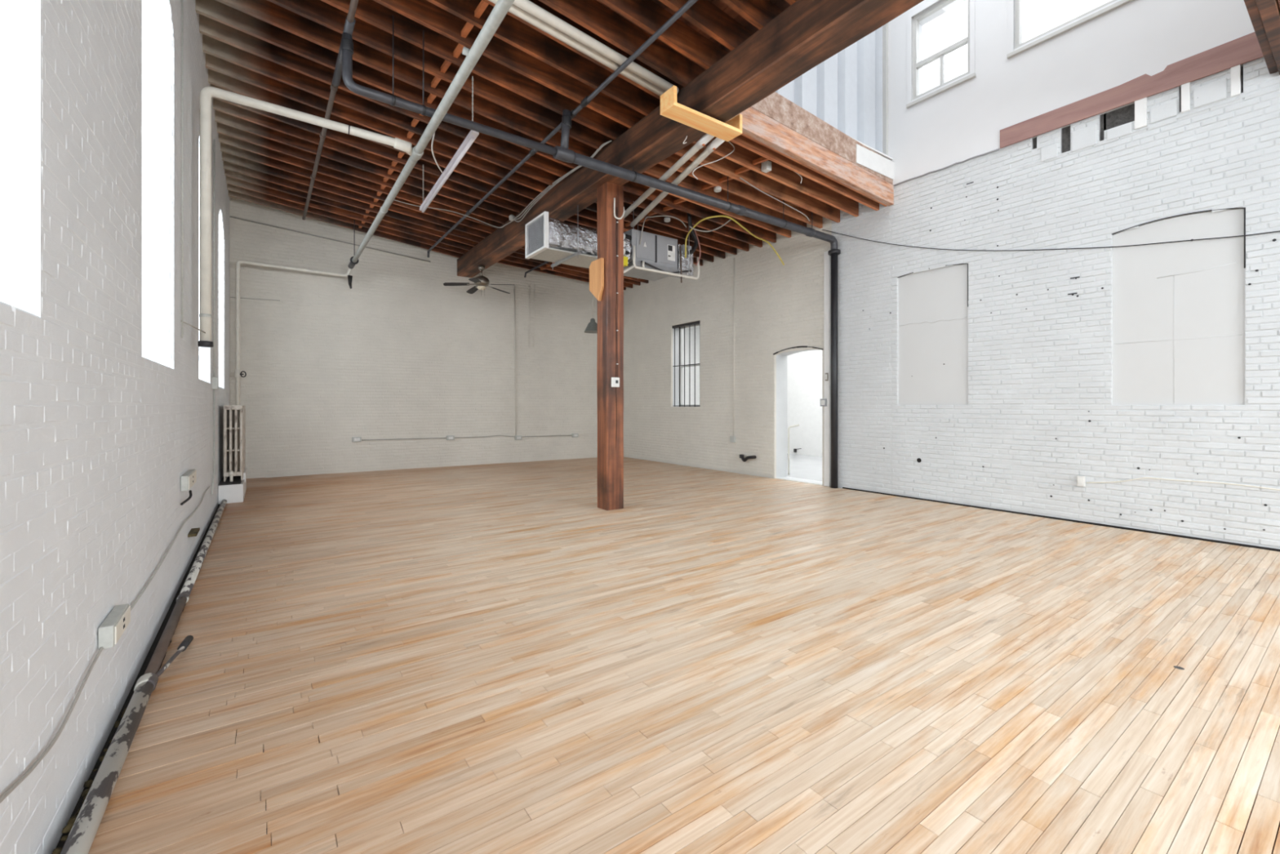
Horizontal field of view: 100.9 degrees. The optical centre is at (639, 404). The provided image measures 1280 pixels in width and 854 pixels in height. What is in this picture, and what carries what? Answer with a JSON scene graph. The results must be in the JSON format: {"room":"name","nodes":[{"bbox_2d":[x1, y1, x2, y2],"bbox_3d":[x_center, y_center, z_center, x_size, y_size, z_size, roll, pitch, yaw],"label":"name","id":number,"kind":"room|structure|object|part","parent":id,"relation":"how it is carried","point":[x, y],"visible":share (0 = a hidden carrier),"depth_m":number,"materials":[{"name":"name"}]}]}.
{"room":"empty industrial loft","nodes":[
{"label":"empty industrial loft","id":0,"kind":"room"},
{"bbox_2d":[0,0,229,853],"bbox_3d":[-3.018,-1.375,2.948,0.422,5.650,17.500,0,0,-35],"label":"wall","id":1,"kind":"structure","parent":0,"point":[105,406],"depth_m":2.05,"materials":[{"name":"brick"}]},
{"bbox_2d":[97,603,130,648],"bbox_3d":[-2.225,0.934,2.244,0.054,0.090,0.296,0,0,-35],"label":"box","id":2,"kind":"object","parent":1,"relation":"attached to","point":[109,632],"visible":1,"depth_m":2.17,"materials":[{"name":"white plastic"}]},
{"bbox_2d":[0,646,103,803],"bbox_3d":[-1.832,0.995,1.661,0.011,0.103,1.138,0,0,-35],"label":"cable","id":3,"kind":"object","parent":2,"relation":"attached to","point":[46,751],"visible":1,"depth_m":1.65,"materials":[{"name":"grey plastic"}]},
{"bbox_3d":[-2.207,0.934,2.257,0.006,0.074,0.280,0,0,-35],"label":"plate","id":4,"kind":"part","parent":2,"relation":"part of","materials":[{"name":"white plastic"}]},
{"bbox_2d":[130,485,209,610],"bbox_3d":[-3.693,0.972,4.289,0.012,0.059,4.674,0,0,-35],"label":"cable","id":5,"kind":"object","parent":1,"relation":"attached to","point":[186,519],"visible":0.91,"depth_m":3.38,"materials":[{"name":"grey plastic"}]},
{"bbox_2d":[181,0,182,337],"bbox_3d":[-3.629,-2.015,4.194,0.010,2.970,0.009,0,0,-35],"label":"wire","id":6,"kind":"object","parent":1,"relation":"attached to","point":[181,0],"visible":1,"depth_m":4.19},
{"bbox_2d":[180,469,196,491],"bbox_3d":[-3.752,0.621,4.401,0.054,0.120,0.544,0,0,-35],"label":"box","id":7,"kind":"object","parent":1,"relation":"attached to","point":[188,478],"visible":1,"depth_m":4.21,"materials":[{"name":"white plastic"}]},
{"bbox_2d":[180,489,192,505],"bbox_3d":[-3.630,0.742,4.248,0.043,0.084,0.261,0,0,-29],"label":"stub","id":8,"kind":"object","parent":7,"relation":"hanging from","point":[188,498],"visible":1,"depth_m":4.22,"materials":[{"name":"black rubber"}]},
{"bbox_3d":[-3.734,0.621,4.413,0.006,0.104,0.528,0,0,-35],"label":"plate","id":9,"kind":"part","parent":7,"relation":"part of","materials":[{"name":"white plastic"}]},
{"bbox_2d":[187,527,199,537],"bbox_3d":[-3.968,1.132,4.703,0.060,0.024,0.280,0,0,-35],"label":"bracket","id":10,"kind":"object","parent":1,"relation":"attached to","point":[193,531],"visible":1,"depth_m":4.64,"materials":[{"name":"brown metal"}]},
{"bbox_2d":[210,139,218,494],"bbox_3d":[-5.283,-1.131,6.561,0.060,4.438,0.425,0,0,-35],"label":"conduit","id":11,"kind":"object","parent":1,"relation":"attached to","point":[215,381],"visible":1,"depth_m":6.67,"materials":[{"name":"white metal"}]},
{"bbox_2d":[182,86,413,347],"bbox_3d":[-3.109,-1.736,5.079,1.906,2.402,0.784,0,0,-35],"label":"riser pipe","id":12,"kind":"object","parent":1,"relation":"attached to","point":[206,93],"visible":1,"depth_m":4.86,"materials":[{"name":"white metal"}]},
{"bbox_2d":[229,196,597,478],"bbox_3d":[-4.197,-1.375,12.339,9.108,5.650,0.309,0,0,-33],"label":"wall","id":13,"kind":"structure","parent":0,"point":[400,353],"depth_m":11.41,"materials":[{"name":"white paint"}]},
{"bbox_2d":[230,297,279,301],"bbox_3d":[-7.345,-2.025,10.107,0.768,0.034,0.014,0,0,-33],"label":"rod","id":14,"kind":"object","parent":13,"relation":"attached to","point":[230,297],"visible":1,"depth_m":10.11,"materials":[{"name":"grey metal"}]},
{"bbox_2d":[229,216,430,262],"bbox_3d":[-6.182,-3.363,10.859,3.562,0.343,0.024,0,0,-33],"label":"strip","id":15,"kind":"object","parent":13,"relation":"attached to","point":[229,216],"visible":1,"depth_m":10.71,"materials":[{"name":"grey metal"}]},
{"bbox_2d":[351,433,578,441],"bbox_3d":[-3.796,0.759,12.391,5.196,0.184,0.074,0,0,-33],"label":"conduit","id":16,"kind":"object","parent":13,"relation":"attached to","point":[573,435],"visible":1,"depth_m":12.06,"materials":[{"name":"metal"}]},
{"bbox_2d":[351,436,361,441],"bbox_3d":[-5.905,0.717,11.026,0.170,0.100,0.069,0,0,-35],"label":"socket","id":17,"kind":"object","parent":16,"relation":"attached to","point":[353,438],"depth_m":11.00,"materials":[{"name":"plastic"}]},
{"bbox_2d":[446,435,454,439],"bbox_3d":[-4.321,0.747,12.051,0.170,0.100,0.069,0,0,-35],"label":"socket","id":18,"kind":"object","parent":16,"relation":"attached to","point":[451,437],"depth_m":12.03,"materials":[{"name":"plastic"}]},
{"bbox_2d":[514,435,521,439],"bbox_3d":[-2.972,0.801,12.923,0.170,0.100,0.069,0,0,-35],"label":"socket","id":19,"kind":"object","parent":16,"relation":"attached to","point":[517,437],"depth_m":12.89,"materials":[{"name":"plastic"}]},
{"bbox_2d":[571,433,578,437],"bbox_3d":[-1.686,0.791,13.754,0.170,0.100,0.069,0,0,-35],"label":"socket","id":20,"kind":"object","parent":16,"relation":"attached to","point":[574,435],"depth_m":13.72,"materials":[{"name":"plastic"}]},
{"bbox_2d":[514,284,516,435],"bbox_3d":[-3.042,-1.081,12.889,0.064,3.684,0.026,0,0,-35],"label":"conduit","id":21,"kind":"object","parent":13,"relation":"attached to","point":[514,285],"visible":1,"depth_m":12.88,"materials":[{"name":"white metal"}]},
{"bbox_2d":[528,284,534,347],"bbox_3d":[-2.689,-2.219,13.117,0.161,1.574,0.016,0,0,-33],"label":"conduit","id":22,"kind":"object","parent":13,"relation":"attached to","point":[529,284],"visible":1,"depth_m":13.08,"materials":[{"name":"white metal"}]},
{"bbox_2d":[195,0,879,290],"bbox_3d":[0.593,-3.649,5.505,9.270,1.115,17.500,0,0,-35],"label":"ceiling","id":23,"kind":"structure","parent":0,"point":[284,53],"depth_m":6.55,"materials":[{"name":"brown wood"}]},
{"bbox_2d":[302,0,358,220],"bbox_3d":[-3.784,-3.425,6.388,0.075,0.462,9.602,0,0,-35],"label":"pipe","id":24,"kind":"object","parent":23,"relation":"attached to","point":[350,21],"visible":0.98,"depth_m":5.66,"materials":[{"name":"metal"}]},
{"bbox_2d":[419,75,479,212],"bbox_3d":[-2.593,-3.208,6.721,0.282,0.697,2.723,0,0,-34],"label":"lamp","id":25,"kind":"object","parent":23,"relation":"hanging from","point":[472,135],"visible":0.92,"depth_m":6.37,"materials":[{"name":"white metal"}]},
{"bbox_3d":[-3.207,-3.258,7.826,0.014,0.596,0.014,0,0,-35],"label":"chain","id":26,"kind":"part","parent":25,"relation":"part of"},
{"bbox_3d":[-1.812,-3.258,5.726,0.014,0.596,0.014,0,0,-35],"label":"chain","id":27,"kind":"part","parent":25,"relation":"part of","materials":[{"name":"grey metal"}]},
{"bbox_2d":[524,261,549,277],"bbox_3d":[-2.318,-3.116,12.063,0.044,0.130,1.569,0,0,-35],"label":"pipe","id":28,"kind":"object","parent":23,"relation":"attached to","point":[545,262],"visible":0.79,"depth_m":12.15,"materials":[{"name":"metal"}]},
{"bbox_2d":[426,0,697,257],"bbox_3d":[-1.211,-3.288,6.693,0.072,0.175,11.724,0,0,-35],"label":"pipe","id":29,"kind":"object","parent":23,"relation":"attached to","point":[686,6],"visible":0.92,"depth_m":5.70,"materials":[{"name":"metal"}]},
{"bbox_2d":[488,0,665,96],"bbox_3d":[-1.330,-3.530,4.517,4.059,0.513,0.086,0,0,-35],"label":"conduit","id":30,"kind":"object","parent":23,"relation":"attached to","point":[514,10],"visible":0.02,"depth_m":5.03,"materials":[{"name":"white plastic"}]},
{"bbox_2d":[584,294,597,333],"bbox_3d":[-0.926,-2.339,10.372,0.340,1.821,0.340,0,0,-35],"label":"pendant lamp","id":31,"kind":"object","parent":23,"relation":"hanging from","point":[592,327],"visible":0.86,"depth_m":10.29,"materials":[{"name":"metal"}]},
{"bbox_3d":[-0.926,-1.563,10.372,0.340,0.270,0.340,0,0,-35],"label":"lamp shade","id":32,"kind":"part","parent":31,"relation":"part of","materials":[{"name":"metal"}]},
{"bbox_2d":[512,0,678,94],"bbox_3d":[-1.269,-3.530,4.431,4.059,0.513,0.086,0,0,-35],"label":"conduit","id":33,"kind":"object","parent":23,"relation":"attached to","point":[528,6],"visible":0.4,"depth_m":4.96,"materials":[{"name":"white plastic"}]},
{"bbox_2d":[623,200,699,283],"bbox_3d":[0.143,-2.708,9.095,1.637,1.293,0.854,0,0,-35],"label":"handler","id":34,"kind":"object","parent":23,"relation":"hanging from","point":[657,257],"visible":0.85,"depth_m":8.85,"materials":[{"name":"grey metal"}]},
{"bbox_3d":[0.093,-2.590,8.641,0.380,0.420,0.012,0,0,-35],"label":"access panel","id":35,"kind":"part","parent":34,"relation":"part of","materials":[{"name":"grey metal"}]},
{"bbox_3d":[0.068,-2.575,9.032,0.950,0.510,0.656,0,0,-35],"label":"casing","id":36,"kind":"part","parent":34,"relation":"part of","materials":[{"name":"grey metal"}]},
{"bbox_2d":[639,215,686,244],"bbox_3d":[0.397,-2.881,8.797,0.990,0.586,0.018,0,0,-35],"label":"cable","id":37,"kind":"object","parent":34,"relation":"attached to","point":[655,215],"visible":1,"depth_m":8.66,"materials":[{"name":"grey plastic"}]},
{"bbox_3d":[0.453,-2.590,8.895,0.420,0.420,0.012,0,0,-35],"label":"access panel","id":38,"kind":"part","parent":34,"relation":"part of","materials":[{"name":"grey metal"}]},
{"bbox_2d":[668,244,672,256],"bbox_3d":[0.512,-2.595,8.924,0.090,0.190,0.002,0,0,-35],"label":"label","id":39,"kind":"object","parent":34,"relation":"attached to","point":[670,246],"depth_m":8.93,"materials":[{"name":"white paper"}]},
{"bbox_3d":[0.840,-2.746,9.074,0.013,0.971,0.013,0,0,32],"label":"hanger rod","id":40,"kind":"part","parent":34,"relation":"part of","materials":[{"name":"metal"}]},
{"bbox_2d":[694,230,700,266],"bbox_3d":[0.996,-2.728,9.185,0.150,0.638,0.016,0,0,-35],"label":"cable","id":41,"kind":"object","parent":34,"relation":"attached to","point":[695,230],"visible":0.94,"depth_m":9.19,"materials":[{"name":"black plastic"}]},
{"bbox_2d":[684,215,784,265],"bbox_3d":[1.759,-2.812,9.039,1.941,0.614,0.533,0,0,-17],"label":"cable","id":42,"kind":"object","parent":34,"relation":"attached to","point":[709,217],"visible":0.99,"depth_m":8.96,"materials":[{"name":"plastic"}]},
{"bbox_2d":[663,217,670,222],"bbox_3d":[0.471,-3.205,9.157,0.110,0.050,0.110,0,0,-35],"label":"ceiling box","id":43,"kind":"object","parent":23,"relation":"attached to","point":[666,219],"visible":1,"depth_m":9.12,"materials":[{"name":"plastic"}]},
{"bbox_2d":[457,0,924,277],"bbox_3d":[0.718,-3.147,5.500,0.361,0.386,16.548,0,0,-35],"label":"timber beam","id":44,"kind":"structure","parent":23,"relation":"attached to","point":[806,33],"depth_m":5.13,"materials":[{"name":"brown wood"}]},
{"bbox_2d":[394,200,512,227],"bbox_3d":[-3.127,-3.201,8.924,1.938,0.133,0.194,0,0,-29],"label":"cable","id":45,"kind":"object","parent":44,"relation":"hanging from","point":[394,200],"visible":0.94,"depth_m":8.95,"materials":[{"name":"plastic"}]},
{"bbox_2d":[443,265,510,296],"bbox_3d":[-3.424,-2.640,11.342,1.476,0.640,1.425,0,0,-35],"label":"ceiling fan","id":46,"kind":"object","parent":44,"relation":"hanging from","point":[481,282],"visible":1,"depth_m":11.21,"materials":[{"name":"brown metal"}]},
{"bbox_3d":[-3.861,-2.540,11.127,0.519,0.078,0.149,0,0,-19],"label":"blade","id":47,"kind":"part","parent":46,"relation":"part of","materials":[{"name":"black wood"}]},
{"bbox_3d":[-3.701,-2.540,11.700,0.150,0.078,0.521,0,0,-35],"label":"blade","id":48,"kind":"part","parent":46,"relation":"part of","materials":[{"name":"black wood"}]},
{"bbox_3d":[-3.365,-2.540,10.795,0.149,0.078,0.519,0,0,-1],"label":"blade","id":49,"kind":"part","parent":46,"relation":"part of","materials":[{"name":"black wood"}]},
{"bbox_3d":[-3.384,-2.495,11.303,0.190,0.070,0.190,0,0,-35],"label":"lamp shade","id":50,"kind":"part","parent":46,"relation":"part of","materials":[{"name":"white glass"}]},
{"bbox_3d":[-3.102,-2.540,11.725,0.149,0.078,0.519,0,0,35],"label":"blade","id":51,"kind":"part","parent":46,"relation":"part of","materials":[{"name":"wood"}]},
{"bbox_2d":[508,140,611,222],"bbox_3d":[-1.332,-3.240,7.989,0.110,0.245,3.269,0,0,-35],"label":"cables","id":52,"kind":"object","parent":44,"relation":"attached to","point":[512,218],"visible":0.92,"depth_m":8.10,"materials":[{"name":"plastic"}]},
{"bbox_2d":[551,204,580,270],"bbox_3d":[-1.163,-2.571,8.183,0.040,0.782,0.900,0,0,-35],"label":"hanger","id":53,"kind":"object","parent":44,"relation":"hanging from","point":[576,254],"visible":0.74,"depth_m":7.87,"materials":[{"name":"metal"}]},
{"bbox_2d":[524,211,631,268],"bbox_3d":[-0.952,-2.520,8.308,1.508,0.520,0.700,0,0,-35],"label":"duct","id":54,"kind":"object","parent":53,"relation":"on","point":[547,238],"visible":0.78,"depth_m":7.94,"materials":[{"name":"silver metal"}]},
{"bbox_2d":[524,211,548,258],"bbox_3d":[-1.543,-2.520,7.889,0.060,0.520,0.700,0,0,-35],"label":"grille","id":55,"kind":"object","parent":54,"relation":"attached to","point":[541,220],"depth_m":7.86,"materials":[{"name":"white metal"}]},
{"bbox_3d":[-0.920,-2.571,7.840,0.013,0.782,0.013,0,0,-13],"label":"rod","id":56,"kind":"part","parent":53,"relation":"part of","materials":[{"name":"metal"}]},
{"bbox_2d":[623,133,714,218],"bbox_3d":[0.252,-2.972,7.034,0.159,0.164,2.850,0,0,-24],"label":"pipe","id":57,"kind":"object","parent":44,"relation":"attached to","point":[706,138],"visible":0.8,"depth_m":6.51,"materials":[{"name":"white plastic"}]},
{"bbox_2d":[660,85,742,142],"bbox_3d":[0.648,-3.000,5.470,0.940,0.200,0.220,0,0,-35],"label":"cradle","id":58,"kind":"object","parent":44,"relation":"attached to","point":[670,108],"visible":1,"depth_m":5.41,"materials":[{"name":"yellow wood"}]},
{"bbox_2d":[630,137,724,226],"bbox_3d":[0.395,-2.949,7.135,0.161,0.210,2.856,0,0,-23],"label":"pipe","id":59,"kind":"object","parent":58,"relation":"attached to","point":[717,142],"visible":0.84,"depth_m":6.64,"materials":[{"name":"white plastic"}]},
{"bbox_2d":[692,141,734,179],"bbox_3d":[0.935,-3.097,6.667,0.723,0.654,0.012,0,0,-35],"label":"cable","id":60,"kind":"object","parent":59,"relation":"hanging from","point":[728,141],"visible":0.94,"depth_m":6.67,"materials":[{"name":"white plastic"}]},
{"bbox_2d":[688,219,731,231],"bbox_3d":[1.157,-2.948,8.600,0.923,0.342,0.020,0,0,-35],"label":"cable","id":61,"kind":"object","parent":23,"relation":"hanging from","point":[729,220],"visible":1,"depth_m":8.59,"materials":[{"name":"grey plastic"}]},
{"bbox_2d":[713,186,721,192],"bbox_3d":[1.154,-3.205,7.863,0.110,0.050,0.110,0,0,-35],"label":"ceiling box","id":62,"kind":"object","parent":23,"relation":"attached to","point":[717,188],"visible":1,"depth_m":7.83,"materials":[{"name":"plastic"}]},
{"bbox_2d":[761,160,771,173],"bbox_3d":[1.740,-3.280,7.280,0.100,0.120,0.100,0,0,-35],"label":"box","id":63,"kind":"object","parent":23,"relation":"attached to","point":[766,166],"visible":0.9,"depth_m":7.25,"materials":[{"name":"metal"}]},
{"bbox_2d":[739,177,809,221],"bbox_3d":[2.058,-3.073,7.951,1.571,0.313,0.016,0,0,-35],"label":"cable","id":64,"kind":"object","parent":23,"relation":"attached to","point":[740,177],"visible":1,"depth_m":7.90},
{"bbox_2d":[725,91,893,206],"bbox_3d":[2.256,-3.551,7.093,4.000,0.899,0.150,0,0,-35],"label":"header beam","id":65,"kind":"structure","parent":23,"relation":"attached to","point":[775,122],"depth_m":7.13,"materials":[{"name":"paint"}]},
{"bbox_2d":[1244,0,1279,75],"bbox_3d":[4.554,-3.390,3.847,4.000,0.460,0.295,0,0,-35],"label":"header beam","id":66,"kind":"structure","parent":23,"relation":"attached to","point":[1264,15],"depth_m":4.44,"materials":[{"name":"brown wood"}]},
{"bbox_2d":[55,453,1279,853],"bbox_3d":[2.162,1.550,6.983,13.600,0.301,18.100,0,0,-35],"label":"floor","id":67,"kind":"structure","parent":0,"point":[487,658],"depth_m":2.71,"materials":[{"name":"brown wood"}]},
{"bbox_2d":[52,707,126,853],"bbox_3d":[-1.530,1.410,1.262,0.070,0.037,2.967,0,0,-35],"label":"debris","id":68,"kind":"object","parent":67,"relation":"on","point":[87,784],"visible":0.34,"depth_m":1.84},
{"bbox_2d":[60,498,226,853],"bbox_3d":[-3.203,1.364,3.779,0.170,0.078,9.170,0,0,-35],"label":"pipe","id":69,"kind":"object","parent":67,"relation":"on","point":[81,837],"visible":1,"depth_m":2.19,"materials":[{"name":"white metal"}]},
{"bbox_2d":[217,467,247,503],"bbox_3d":[-6.242,1.220,8.127,0.295,0.360,1.420,0,0,-35],"label":"plinth","id":70,"kind":"object","parent":67,"relation":"on","point":[233,491],"visible":0.91,"depth_m":7.59,"materials":[{"name":"white paint"}]},
{"bbox_2d":[223,404,244,481],"bbox_3d":[-6.195,0.552,8.087,0.224,1.095,1.228,0,0,-35],"label":"radiator","id":71,"kind":"object","parent":70,"relation":"on","point":[233,415],"visible":0.99,"depth_m":7.69,"materials":[{"name":"metal"}]},
{"bbox_2d":[234,259,351,404],"bbox_3d":[-6.593,-0.702,10.160,1.901,4.204,0.176,0,0,-38],"label":"pipe","id":72,"kind":"object","parent":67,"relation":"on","point":[237,372],"visible":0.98,"depth_m":9.63,"materials":[{"name":"white metal"}]},
{"bbox_2d":[347,0,515,288],"bbox_3d":[-2.627,-2.992,6.037,0.150,1.220,11.691,0,0,-35],"label":"pipe","id":73,"kind":"object","parent":72,"relation":"attached to","point":[501,8],"visible":1,"depth_m":4.77,"materials":[{"name":"metal"}]},
{"bbox_3d":[-5.905,-2.502,10.766,0.094,0.240,0.182,0,0,-35],"label":"drip leg","id":74,"kind":"part","parent":73,"relation":"part of","materials":[{"name":"black metal"}]},
{"bbox_3d":[-5.553,-3.231,10.282,0.014,0.742,0.012,0,0,-35],"label":"hanger rod","id":75,"kind":"part","parent":73,"relation":"part of","materials":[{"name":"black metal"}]},
{"bbox_2d":[596,182,623,510],"bbox_3d":[-0.402,-0.780,7.195,0.276,4.360,0.273,0,0,-35],"label":"timber post","id":76,"kind":"object","parent":67,"relation":"on","point":[610,400],"visible":0.98,"depth_m":7.09,"materials":[{"name":"brown wood"}]},
{"bbox_2d":[589,257,604,301],"bbox_3d":[-0.590,-1.681,7.179,0.045,0.559,0.320,0,0,-35],"label":"block","id":77,"kind":"object","parent":76,"relation":"attached to","point":[596,268],"visible":1,"depth_m":7.12,"materials":[{"name":"wood"}]},
{"bbox_2d":[610,377,619,386],"bbox_3d":[-0.329,-0.303,7.066,0.126,0.130,0.030,0,0,-35],"label":"thermostat","id":78,"kind":"object","parent":76,"relation":"attached to","point":[615,381],"visible":1,"depth_m":7.05,"materials":[{"name":"plastic"}]},
{"bbox_2d":[616,222,617,377],"bbox_3d":[-0.304,-1.510,7.094,0.020,2.280,0.014,0,0,-35],"label":"wire","id":79,"kind":"object","parent":76,"relation":"attached to","point":[616,222],"visible":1,"depth_m":7.09,"materials":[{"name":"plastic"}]},
{"bbox_2d":[613,197,624,219],"bbox_3d":[-0.267,-2.623,7.123,0.063,0.275,0.219,0,0,36],"label":"conduit","id":80,"kind":"object","parent":76,"relation":"attached to","point":[615,217],"visible":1,"depth_m":7.05,"materials":[{"name":"white metal"}]},
{"bbox_2d":[787,423,799,475],"bbox_3d":[3.100,0.901,10.677,0.036,1.038,0.272,0,0,-35],"label":"pipe","id":81,"kind":"object","parent":67,"relation":"on","point":[795,425],"visible":1,"depth_m":10.76,"materials":[{"name":"white metal"}]},
{"bbox_2d":[680,324,699,405],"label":"window","id":82,"kind":"structure","parent":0,"point":[697,328],"depth_m":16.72,"materials":[{"name":"white glass"}]},
{"bbox_2d":[787,350,822,456],"bbox_3d":[6.712,-0.700,12.411,0.300,4.400,14.500,0,0,-35],"label":"wall","id":83,"kind":"structure","parent":0,"point":[804,368],"depth_m":15.03,"materials":[{"name":"white paint"}]},
{"bbox_2d":[775,26,882,152],"bbox_3d":[2.185,-5.150,7.202,3.990,3.100,0.110,0,0,-35],"label":"wall","id":84,"kind":"structure","parent":0,"point":[844,91],"depth_m":7.79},
{"bbox_2d":[882,22,888,155],"bbox_3d":[3.835,-5.225,8.272,0.060,2.950,0.070,0,0,-35],"label":"trim","id":85,"kind":"structure","parent":84,"relation":"attached to","point":[885,28],"depth_m":8.25,"materials":[{"name":"white paint"}]},
{"bbox_2d":[623,0,1279,549],"bbox_3d":[4.349,-2.675,7.920,0.408,8.250,17.100,0,0,-35],"label":"wall","id":86,"kind":"structure","parent":0,"point":[1012,377],"depth_m":6.64,"materials":[{"name":"brick"}]},
{"bbox_2d":[341,15,840,488],"bbox_3d":[0.348,-1.130,6.863,7.400,5.060,0.195,0,0,-35],"label":"drain pipe","id":87,"kind":"object","parent":86,"relation":"attached to","point":[562,153],"visible":1,"depth_m":6.39,"materials":[{"name":"black metal"}]},
{"bbox_3d":[-2.321,-3.291,4.973,0.012,0.739,0.010,0,0,-35],"label":"hanger rod","id":88,"kind":"part","parent":87,"relation":"part of","materials":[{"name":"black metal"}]},
{"bbox_3d":[-2.101,-3.274,5.129,0.012,0.712,0.010,0,0,-35],"label":"hanger rod","id":89,"kind":"part","parent":87,"relation":"part of","materials":[{"name":"black metal"}]},
{"bbox_3d":[1.246,-3.075,7.499,0.012,0.397,0.010,0,0,-35],"label":"hanger rod","id":90,"kind":"part","parent":87,"relation":"part of","materials":[{"name":"black metal"}]},
{"bbox_2d":[671,320,699,406],"bbox_3d":[1.096,-0.930,12.312,0.060,1.940,1.032,0,0,-35],"label":"bars","id":91,"kind":"object","parent":86,"relation":"attached to","point":[695,323],"visible":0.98,"depth_m":12.38,"materials":[{"name":"black metal"}]},
{"bbox_3d":[1.096,-1.870,12.312,0.060,0.060,1.032,0,0,-35],"label":"cross rail","id":92,"kind":"part","parent":91,"relation":"part of","materials":[{"name":"black metal"}]},
{"bbox_2d":[729,257,735,442],"bbox_3d":[1.928,-1.139,10.991,0.050,3.829,0.120,0,0,-35],"label":"conduit","id":93,"kind":"object","parent":86,"relation":"attached to","point":[732,438],"visible":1,"depth_m":10.97,"materials":[{"name":"metal"}]},
{"bbox_2d":[729,435,735,442],"bbox_3d":[1.928,0.711,10.991,0.050,0.130,0.120,0,0,-35],"label":"socket","id":94,"kind":"object","parent":93,"relation":"attached to","point":[732,438],"depth_m":10.96,"materials":[{"name":"white plastic"}]},
{"bbox_2d":[739,453,756,462],"bbox_3d":[2.153,1.070,10.593,0.124,0.142,0.354,0,0,-40],"label":"pipe stub","id":95,"kind":"object","parent":86,"relation":"attached to","point":[741,455],"visible":1,"depth_m":10.55,"materials":[{"name":"black metal"}]},
{"bbox_2d":[820,398,826,406],"bbox_3d":[3.195,-0.042,9.173,0.079,0.130,0.120,0,0,-35],"label":"switch box","id":96,"kind":"object","parent":86,"relation":"attached to","point":[823,402],"visible":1,"depth_m":9.14,"materials":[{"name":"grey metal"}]},
{"bbox_2d":[823,250,831,486],"bbox_3d":[3.229,-0.625,9.130,0.076,4.050,0.110,0,0,-35],"label":"board","id":97,"kind":"object","parent":86,"relation":"attached to","point":[827,259],"depth_m":9.11,"materials":[{"name":"white paint"}]},
{"bbox_3d":[3.234,-0.484,9.123,0.074,0.140,0.050,0,0,-35],"label":"call button","id":98,"kind":"part","parent":97,"relation":"part of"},
{"bbox_3d":[4.287,-0.990,7.761,0.023,2.009,1.001,0,0,-35],"label":"plaster panel","id":99,"kind":"part","parent":86,"relation":"part of","materials":[{"name":"white paint"}]},
{"bbox_2d":[906,0,976,108],"bbox_3d":[4.356,-5.190,7.649,0.150,1.400,0.950,0,0,-35],"label":"window","id":100,"kind":"structure","parent":86,"relation":"in","point":[970,40],"depth_m":7.73,"materials":[{"name":"white wood"}]},
{"bbox_3d":[4.323,-4.514,7.626,0.070,0.049,0.950,0,0,-35],"label":"sill","id":101,"kind":"part","parent":100,"relation":"part of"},
{"bbox_2d":[893,148,999,186],"bbox_3d":[4.347,-3.396,7.594,0.022,0.033,1.431,0,0,-35],"label":"trim","id":102,"kind":"structure","parent":86,"relation":"attached to","point":[997,149],"depth_m":7.52,"materials":[{"name":"grey metal"}]},
{"bbox_2d":[822,229,1279,250],"bbox_3d":[4.762,-2.343,6.997,0.012,1.438,5.471,0,0,-35],"label":"wire","id":103,"kind":"object","parent":86,"relation":"attached to","point":[822,229],"visible":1,"depth_m":6.26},
{"bbox_2d":[842,487,1279,551],"bbox_3d":[4.890,1.402,6.833,0.015,0.036,5.100,0,0,-35],"label":"trim","id":104,"kind":"structure","parent":86,"relation":"attached to","point":[934,500],"depth_m":6.22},
{"bbox_2d":[1006,0,1133,58],"bbox_3d":[5.439,-5.245,6.119,0.150,1.430,2.040,0,0,-35],"label":"window","id":105,"kind":"structure","parent":86,"relation":"in","point":[1018,3],"depth_m":6.72,"materials":[{"name":"white wood"}]},
{"bbox_3d":[5.405,-5.270,6.094,0.026,1.380,2.020,0,0,-35],"label":"casing","id":106,"kind":"part","parent":105,"relation":"part of","materials":[{"name":"white paint"}]},
{"bbox_2d":[1076,475,1085,486],"bbox_3d":[5.250,0.906,6.293,0.054,0.120,0.070,0,0,-35],"label":"wall socket","id":107,"kind":"object","parent":86,"relation":"attached to","point":[1081,480],"visible":1,"depth_m":6.27,"materials":[{"name":"plastic"}]},
{"bbox_3d":[5.230,0.906,6.279,0.006,0.077,0.045,0,0,-35],"label":"plate","id":108,"kind":"part","parent":107,"relation":"part of","materials":[{"name":"plastic"}]},
{"bbox_2d":[1000,31,1263,148],"bbox_3d":[5.423,-3.525,6.058,0.023,0.270,2.290,0,0,-35],"label":"board","id":109,"kind":"object","parent":86,"relation":"attached to","point":[1245,49],"visible":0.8,"depth_m":5.85,"materials":[{"name":"brown wood"}]},
{"bbox_3d":[5.752,-1.008,5.692,0.023,2.015,1.011,0,0,-35],"label":"plaster panel","id":110,"kind":"part","parent":86,"relation":"part of","materials":[{"name":"white paint"}]},
{"bbox_2d":[1086,476,1279,490],"bbox_3d":[5.794,0.857,5.554,0.016,0.139,1.747,0,0,-35],"label":"cable","id":111,"kind":"object","parent":86,"relation":"attached to","point":[1144,477],"visible":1,"depth_m":5.59,"materials":[{"name":"white plastic"}]},
{"label":"outside","id":112,"kind":"structure","parent":0,"visible":0},
{"bbox_2d":[922,0,1111,93],"bbox_3d":[7.525,-6.800,9.005,0.310,7.600,18.000,0,0,-35],"label":"window","id":113,"kind":"structure","parent":112,"point":[1040,16],"depth_m":10.41,"materials":[{"name":"white glass"}]}
]}

